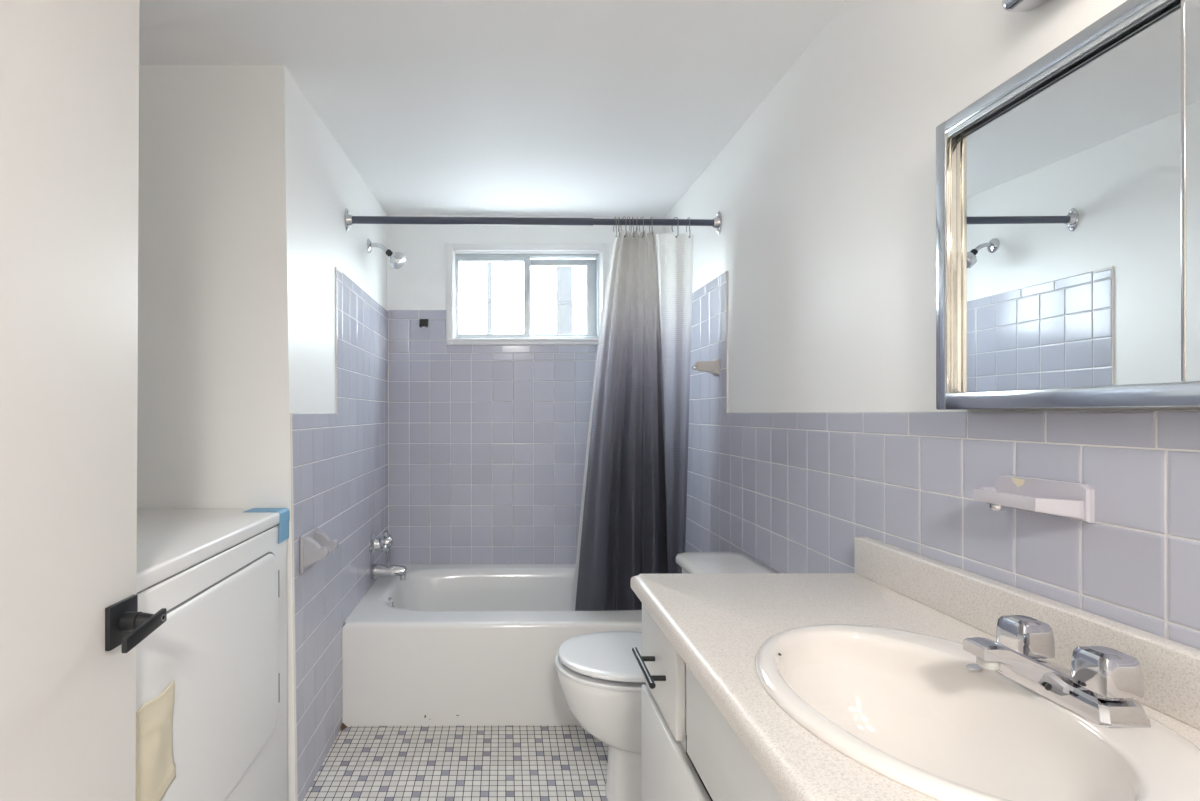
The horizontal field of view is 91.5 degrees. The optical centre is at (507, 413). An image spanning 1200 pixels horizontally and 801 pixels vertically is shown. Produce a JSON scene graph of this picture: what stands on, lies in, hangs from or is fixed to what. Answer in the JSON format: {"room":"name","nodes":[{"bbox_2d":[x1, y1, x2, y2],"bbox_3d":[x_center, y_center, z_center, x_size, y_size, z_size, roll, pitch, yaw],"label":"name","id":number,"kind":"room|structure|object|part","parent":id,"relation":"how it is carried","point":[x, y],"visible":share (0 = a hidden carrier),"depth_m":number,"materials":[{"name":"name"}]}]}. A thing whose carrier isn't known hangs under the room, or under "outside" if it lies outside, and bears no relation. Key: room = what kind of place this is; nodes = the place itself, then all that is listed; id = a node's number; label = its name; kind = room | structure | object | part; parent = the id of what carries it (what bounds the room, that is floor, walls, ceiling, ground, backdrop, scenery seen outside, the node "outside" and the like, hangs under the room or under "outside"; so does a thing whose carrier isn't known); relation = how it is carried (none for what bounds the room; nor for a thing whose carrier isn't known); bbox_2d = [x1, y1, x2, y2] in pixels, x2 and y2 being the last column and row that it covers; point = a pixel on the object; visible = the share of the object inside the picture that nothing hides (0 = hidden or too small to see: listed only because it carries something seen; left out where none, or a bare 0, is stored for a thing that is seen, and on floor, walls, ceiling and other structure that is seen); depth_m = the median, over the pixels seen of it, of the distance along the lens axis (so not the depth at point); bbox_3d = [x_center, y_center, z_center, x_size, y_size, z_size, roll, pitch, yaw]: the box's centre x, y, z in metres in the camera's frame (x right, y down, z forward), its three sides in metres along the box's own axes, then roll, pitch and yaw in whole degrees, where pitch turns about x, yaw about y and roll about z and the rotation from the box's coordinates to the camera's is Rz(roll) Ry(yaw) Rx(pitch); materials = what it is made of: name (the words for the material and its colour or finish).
{"room":"bathroom","nodes":[
{"label":"bathroom","id":0,"kind":"room"},
{"bbox_2d":[137,65,387,800],"bbox_3d":[-1.069,0.047,2.419,0.878,2.390,1.554,0,0,0],"label":"wall","id":1,"kind":"structure","parent":0,"point":[263,320],"depth_m":1.69,"materials":[{"name":"white paint"}]},
{"bbox_2d":[300,527,338,573],"bbox_3d":[-0.587,0.426,1.813,0.082,0.115,0.140,0,0,0],"label":"paper holder","id":2,"kind":"object","parent":1,"relation":"attached to","point":[315,545],"visible":1,"depth_m":1.75,"materials":[{"name":"grey ceramic"}]},
{"bbox_3d":[-0.622,0.426,1.813,0.012,0.115,0.140,0,0,0],"label":"plate","id":3,"kind":"part","parent":2,"relation":"part of","materials":[{"name":"grey ceramic"}]},
{"bbox_2d":[369,530,392,554],"bbox_3d":[-0.582,0.599,2.688,0.098,0.117,0.117,0,0,0],"label":"shower valve","id":4,"kind":"object","parent":1,"relation":"attached to","point":[385,542],"visible":1,"depth_m":2.66,"materials":[{"name":"silver metal"}]},
{"bbox_3d":[-0.564,0.599,2.688,0.062,0.117,0.117,0,0,0],"label":"cross handle","id":5,"kind":"part","parent":4,"relation":"part of","materials":[{"name":"silver metal"}]},
{"bbox_2d":[367,239,405,268],"bbox_3d":[-0.555,-0.737,2.657,0.173,0.141,0.082,0,0,0],"label":"shower fixture","id":6,"kind":"object","parent":1,"relation":"attached to","point":[397,260],"visible":1,"depth_m":2.65,"materials":[{"name":"silver metal"}]},
{"bbox_3d":[-0.591,-0.762,2.665,0.099,0.050,0.019,0,0,0],"label":"shower arm","id":7,"kind":"part","parent":6,"relation":"part of","materials":[{"name":"silver metal"}]},
{"bbox_2d":[370,563,406,579],"bbox_3d":[-0.549,0.736,2.688,0.163,0.077,0.067,0,0,0],"label":"tub spout","id":8,"kind":"object","parent":1,"relation":"attached to","point":[376,570],"visible":1,"depth_m":2.66,"materials":[{"name":"silver metal"}]},
{"bbox_2d":[303,723,607,800],"bbox_3d":[-0.284,1.220,0.199,2.471,0.060,6.000,0,0,0],"label":"floor","id":9,"kind":"structure","parent":0,"point":[496,762],"depth_m":1.96,"materials":[{"name":"grey tile"}]},
{"bbox_2d":[136,509,286,800],"bbox_3d":[-0.971,0.734,1.318,0.685,0.915,0.731,0,0,0],"label":"dryer","id":10,"kind":"object","parent":9,"relation":"on","point":[219,576],"visible":0.53,"depth_m":1.30,"materials":[{"name":"white metal"}]},
{"bbox_2d":[135,680,175,800],"bbox_3d":[-0.621,0.602,1.028,0.010,0.205,0.116,0,0,0],"label":"paper","id":11,"kind":"object","parent":10,"relation":"attached to","point":[155,764],"visible":0.96,"depth_m":1.02,"materials":[{"name":"beige paper"}]},
{"bbox_3d":[-0.975,0.294,1.318,0.678,0.034,0.731,0,0,0],"label":"panel","id":12,"kind":"part","parent":10,"relation":"part of","materials":[{"name":"white metal"}]},
{"bbox_2d":[244,508,289,543],"bbox_3d":[-0.688,0.319,1.648,0.104,0.088,0.077,0,0,0],"label":"tape","id":13,"kind":"object","parent":10,"relation":"attached to","point":[284,513],"visible":1,"depth_m":1.65,"materials":[{"name":"blue"}]},
{"bbox_2d":[342,564,641,725],"bbox_3d":[0.104,0.995,2.635,1.467,0.390,0.872,0,0,0],"label":"bathtub","id":14,"kind":"object","parent":9,"relation":"on","point":[442,644],"visible":0.74,"depth_m":2.20,"materials":[{"name":"white ceramic"}]},
{"bbox_3d":[-0.508,0.843,2.548,0.035,0.062,0.062,0,0,0],"label":"overflow plate","id":15,"kind":"part","parent":14,"relation":"part of","materials":[{"name":"silver metal"}]},
{"bbox_2d":[555,552,774,800],"bbox_3d":[0.488,0.838,1.814,0.678,0.703,0.495,0,0,0],"label":"toilet","id":16,"kind":"object","parent":9,"relation":"on","point":[600,677],"visible":0.43,"depth_m":1.72,"materials":[{"name":"white ceramic"}]},
{"bbox_3d":[0.424,0.984,1.801,0.542,0.410,0.360,0,0,0],"label":"bowl","id":17,"kind":"part","parent":16,"relation":"part of","materials":[{"name":"white ceramic"}]},
{"bbox_3d":[0.375,0.774,1.801,0.451,0.012,0.368,0,0,0],"label":"seat","id":18,"kind":"part","parent":16,"relation":"part of","materials":[{"name":"white plastic"}]},
{"bbox_3d":[0.382,0.752,1.801,0.441,0.023,0.351,0,0,0],"label":"lid","id":19,"kind":"part","parent":16,"relation":"part of","materials":[{"name":"white plastic"}]},
{"bbox_3d":[0.707,0.505,1.815,0.240,0.039,0.495,0,0,0],"label":"tank lid","id":20,"kind":"part","parent":16,"relation":"part of","materials":[{"name":"white ceramic"}]},
{"bbox_2d":[632,604,784,800],"bbox_3d":[0.555,0.799,0.738,0.563,0.780,1.192,0,0,0],"label":"vanity cabinet","id":21,"kind":"object","parent":9,"relation":"on","point":[691,752],"visible":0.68,"depth_m":1.06,"materials":[{"name":"white wood"}]},
{"bbox_3d":[0.291,0.517,1.181,0.040,0.019,0.152,0,0,0],"label":"drawer pull","id":22,"kind":"part","parent":21,"relation":"part of","materials":[{"name":"black metal"}]},
{"bbox_3d":[0.319,0.508,1.197,0.018,0.191,0.268,0,0,0],"label":"drawer","id":23,"kind":"part","parent":21,"relation":"part of","materials":[{"name":"white wood"}]},
{"bbox_3d":[0.320,0.849,1.066,0.019,0.451,0.530,0,0,0],"label":"door","id":24,"kind":"part","parent":21,"relation":"part of","materials":[{"name":"white wood"}]},
{"bbox_2d":[631,537,1199,800],"bbox_3d":[0.566,0.347,0.740,0.553,0.122,1.216,0,0,0],"label":"countertop","id":25,"kind":"structure","parent":21,"relation":"on","point":[717,623],"depth_m":0.96,"materials":[{"name":"laminate"}]},
{"bbox_2d":[755,624,1199,800],"bbox_3d":[0.561,0.446,0.742,0.432,0.173,0.512,0,0,0],"label":"sink","id":26,"kind":"object","parent":25,"relation":"in","point":[919,711],"visible":0.77,"depth_m":0.79,"materials":[{"name":"white ceramic"}]},
{"bbox_2d":[963,615,1150,727],"bbox_3d":[0.670,0.321,0.742,0.143,0.078,0.164,0,0,0],"label":"faucet","id":27,"kind":"object","parent":25,"relation":"on","point":[1100,686],"visible":1,"depth_m":0.71,"materials":[{"name":"silver metal"}]},
{"bbox_3d":[0.659,0.323,0.742,0.121,0.062,0.060,0,0,0],"label":"spout","id":28,"kind":"part","parent":27,"relation":"part of","materials":[{"name":"silver metal"}]},
{"bbox_3d":[0.714,0.309,0.796,0.047,0.054,0.047,0,0,0],"label":"handle","id":29,"kind":"part","parent":27,"relation":"part of","materials":[{"name":"silver metal"}]},
{"bbox_3d":[0.713,0.347,0.742,0.058,0.026,0.164,0,0,0],"label":"plate","id":30,"kind":"part","parent":27,"relation":"part of","materials":[{"name":"silver metal"}]},
{"bbox_3d":[0.714,0.309,0.688,0.047,0.054,0.047,0,0,0],"label":"handle","id":31,"kind":"part","parent":27,"relation":"part of","materials":[{"name":"silver metal"}]},
{"bbox_2d":[139,0,845,217],"bbox_3d":[-0.277,-1.071,0.199,2.450,0.157,6.000,0,0,0],"label":"ceiling","id":32,"kind":"structure","parent":0,"point":[574,108],"depth_m":1.75,"materials":[{"name":"white paint"}]},
{"bbox_2d":[387,214,664,563],"bbox_3d":[0.089,0.045,3.137,1.700,2.390,0.130,0,0,0],"label":"wall","id":33,"kind":"structure","parent":0,"point":[487,444],"depth_m":3.07,"materials":[{"name":"purple tile"}]},
{"bbox_2d":[419,319,427,326],"bbox_3d":[-0.442,-0.480,3.057,0.046,0.046,0.028,0,0,0],"label":"wall hook","id":34,"kind":"object","parent":33,"relation":"attached to","point":[423,322],"visible":1,"depth_m":3.06,"materials":[{"name":"black plastic"}]},
{"bbox_2d":[446,243,608,344],"bbox_3d":[0.108,-0.636,3.114,0.866,0.539,0.116,0,0,0],"label":"window","id":35,"kind":"structure","parent":33,"relation":"in","point":[595,256],"depth_m":3.09,"materials":[{"name":"white wood"}]},
{"bbox_3d":[-0.075,-0.626,3.110,0.400,0.437,0.024,0,0,0],"label":"sash","id":36,"kind":"part","parent":35,"relation":"part of","materials":[{"name":"clear glass"}]},
{"bbox_3d":[0.291,-0.623,3.141,0.389,0.429,0.024,0,0,0],"label":"sash","id":37,"kind":"part","parent":35,"relation":"part of","materials":[{"name":"clear glass"}]},
{"bbox_2d":[665,0,1199,649],"bbox_3d":[0.900,0.044,0.203,0.110,2.390,6.000,0,0,0],"label":"wall","id":38,"kind":"structure","parent":0,"point":[820,428],"depth_m":1.32,"materials":[{"name":"white paint"}]},
{"bbox_2d":[345,208,721,233],"bbox_3d":[0.103,-0.764,2.293,1.483,0.104,0.048,0,0,0],"label":"shower curtain rod","id":39,"kind":"object","parent":38,"relation":"attached to","point":[716,222],"visible":1,"depth_m":2.28,"materials":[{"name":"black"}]},
{"bbox_2d":[639,217,643,237],"bbox_3d":[0.536,-0.741,2.295,0.012,0.082,0.040,0,0,-16],"label":"curtain hook","id":40,"kind":"object","parent":39,"relation":"hanging from","point":[641,217],"visible":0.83,"depth_m":2.28,"materials":[{"name":"silver metal"}]},
{"bbox_2d":[692,358,719,375],"bbox_3d":[0.789,-0.185,2.303,0.098,0.066,0.066,0,0,0],"label":"soap dish","id":41,"kind":"object","parent":38,"relation":"attached to","point":[713,367],"visible":1,"depth_m":2.28,"materials":[{"name":"grey ceramic"}]},
{"bbox_2d":[1002,0,1046,11],"bbox_3d":[0.764,-0.695,0.618,0.170,0.108,0.630,0,0,0],"label":"vanity light","id":42,"kind":"object","parent":38,"relation":"attached to","point":[1008,5],"visible":1,"depth_m":0.91,"materials":[{"name":"silver metal"}]},
{"bbox_2d":[854,537,1199,729],"bbox_3d":[0.827,0.329,0.741,0.032,0.086,1.216,0,0,0],"label":"backsplash","id":43,"kind":"structure","parent":38,"relation":"attached to","point":[1170,669],"depth_m":0.88,"materials":[{"name":"laminate"}]},
{"bbox_2d":[973,475,1094,522],"bbox_3d":[0.814,0.131,0.911,0.058,0.058,0.164,0,0,0],"label":"soap dish","id":44,"kind":"object","parent":38,"relation":"attached to","point":[1057,498],"visible":1,"depth_m":0.88,"materials":[{"name":"grey ceramic"}]},
{"bbox_2d":[936,0,1199,409],"bbox_3d":[0.822,-0.269,0.631,0.055,0.524,0.877,0,0,0],"label":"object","id":45,"kind":"object","parent":38,"relation":"attached to","point":[1068,192],"visible":1,"depth_m":0.82,"materials":[{"name":"silver metal"}]},
{"bbox_3d":[0.805,-0.269,0.452,0.003,0.461,0.467,0,0,0],"label":"mirror door","id":46,"kind":"part","parent":45,"relation":"part of","materials":[{"name":"silver metal"}]},
{"bbox_3d":[-1.023,0.047,0.097,0.755,2.390,0.120,0,0,0],"label":"wall door","id":47,"kind":"structure","parent":0,"visible":0},
{"bbox_2d":[0,0,166,800],"bbox_3d":[-0.597,0.161,0.566,0.102,2.040,0.765,0,0,0],"label":"door","id":48,"kind":"structure","parent":47,"relation":"attached to","point":[72,626],"depth_m":0.80,"materials":[{"name":"paint"}]},
{"bbox_3d":[-0.551,0.329,0.880,0.008,0.032,0.099,0,0,0],"label":"lever","id":49,"kind":"part","parent":48,"relation":"part of","materials":[{"name":"black metal"}]},
{"label":"outside","id":50,"kind":"structure","parent":0,"visible":0},
{"bbox_3d":[-0.021,-0.150,6.106,8.000,0.100,5.788,0,0,0],"label":"ground","id":51,"kind":"structure","parent":50,"visible":0},
{"bbox_2d":[487,262,491,333],"bbox_3d":[-0.117,-1.050,3.775,0.035,1.700,0.050,0,0,0],"label":"post","id":52,"kind":"object","parent":51,"relation":"on","point":[489,264],"visible":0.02,"depth_m":3.75,"materials":[{"name":"grey paint"}]},
{"bbox_2d":[556,266,572,333],"bbox_3d":[0.375,-1.051,3.791,0.100,1.700,0.080,0,0,0],"label":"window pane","id":53,"kind":"object","parent":51,"relation":"on","point":[564,274],"visible":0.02,"depth_m":3.75,"materials":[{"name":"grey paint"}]},
{"label":"curtain hook","id":54,"kind":"object","parent":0,"visible":0},
{"bbox_2d":[575,230,693,610],"bbox_3d":[0.522,0.076,2.394,0.483,1.597,0.240,0,0,0],"label":"shower curtain","id":55,"kind":"object","parent":54,"relation":"hanging from","point":[634,523],"visible":0.88,"depth_m":2.36,"materials":[{"name":"grey fabric"}]},
{"bbox_2d":[572,240,614,610],"bbox_3d":[0.437,0.077,2.442,0.310,1.585,0.202,0,0,0],"label":"curtain liner","id":56,"kind":"object","parent":55,"relation":"hanging from","point":[597,356],"visible":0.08,"depth_m":2.46,"materials":[{"name":"white plastic"}]}
]}

